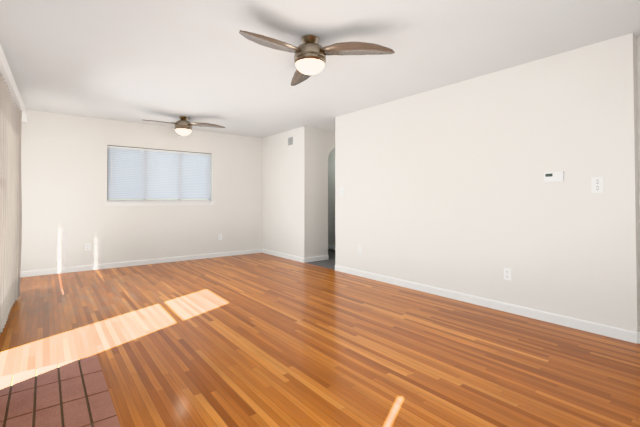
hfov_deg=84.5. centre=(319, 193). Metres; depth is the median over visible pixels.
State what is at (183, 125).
ceiling fan
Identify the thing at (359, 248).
electrical outlet
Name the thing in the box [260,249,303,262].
baseboard
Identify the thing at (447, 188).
wall
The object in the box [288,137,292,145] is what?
air vent
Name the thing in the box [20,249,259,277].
baseboard
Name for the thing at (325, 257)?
baseboard
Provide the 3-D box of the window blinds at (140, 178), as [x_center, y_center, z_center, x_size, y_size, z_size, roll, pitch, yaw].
[-2.804,-0.330,6.303,1.747,0.921,0.044,1,-1,-38]
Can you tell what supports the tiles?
on the floor
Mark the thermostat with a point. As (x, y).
(553, 176)
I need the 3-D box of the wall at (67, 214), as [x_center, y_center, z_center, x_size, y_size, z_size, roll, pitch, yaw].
[-2.882,0.007,6.251,4.146,2.425,0.120,1,-1,-38]
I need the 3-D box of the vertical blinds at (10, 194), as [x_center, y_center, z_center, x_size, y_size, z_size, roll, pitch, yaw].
[-2.877,0.097,3.244,0.086,2.110,1.760,1,-1,-36]
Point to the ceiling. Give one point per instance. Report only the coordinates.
(194, 61)
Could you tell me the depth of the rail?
3.18 m
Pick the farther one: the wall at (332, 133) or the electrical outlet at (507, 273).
the wall at (332, 133)
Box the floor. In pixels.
[0,249,639,426]
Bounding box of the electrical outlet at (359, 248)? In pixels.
[358,245,361,252]
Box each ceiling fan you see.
[142,116,225,134]
[239,30,394,85]
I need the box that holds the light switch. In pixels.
[591,177,603,192]
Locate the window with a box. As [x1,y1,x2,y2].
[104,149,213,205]
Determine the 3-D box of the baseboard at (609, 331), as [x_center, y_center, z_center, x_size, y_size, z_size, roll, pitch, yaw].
[1.347,1.140,4.142,0.014,0.085,3.628,1,-1,-38]
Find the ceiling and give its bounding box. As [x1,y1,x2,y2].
[0,0,639,137]
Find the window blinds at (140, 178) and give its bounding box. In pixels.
[107,145,210,200]
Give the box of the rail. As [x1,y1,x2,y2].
[0,44,27,121]
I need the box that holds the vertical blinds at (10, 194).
[0,74,21,332]
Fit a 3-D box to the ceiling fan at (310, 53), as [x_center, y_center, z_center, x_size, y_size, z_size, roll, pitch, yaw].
[-0.204,-1.123,2.833,1.097,0.286,1.164,1,-1,-38]
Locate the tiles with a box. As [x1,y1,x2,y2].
[0,355,120,426]
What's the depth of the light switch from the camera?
2.93 m
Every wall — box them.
[21,110,261,270]
[262,33,639,331]
[328,148,334,245]
[330,130,334,151]
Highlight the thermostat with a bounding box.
[544,171,563,181]
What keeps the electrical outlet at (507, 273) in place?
attached to the wall at (447, 188)
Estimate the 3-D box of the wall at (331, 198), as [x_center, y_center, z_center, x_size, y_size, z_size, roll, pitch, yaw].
[0.652,0.029,7.547,0.120,2.425,2.830,1,-1,-38]
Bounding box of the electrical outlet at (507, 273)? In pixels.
[504,268,510,279]
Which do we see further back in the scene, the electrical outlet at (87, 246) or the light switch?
the electrical outlet at (87, 246)
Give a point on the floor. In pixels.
(256, 340)
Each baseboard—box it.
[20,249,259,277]
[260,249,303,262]
[304,255,328,262]
[335,265,639,343]
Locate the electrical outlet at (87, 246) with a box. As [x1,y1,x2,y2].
[85,243,90,249]

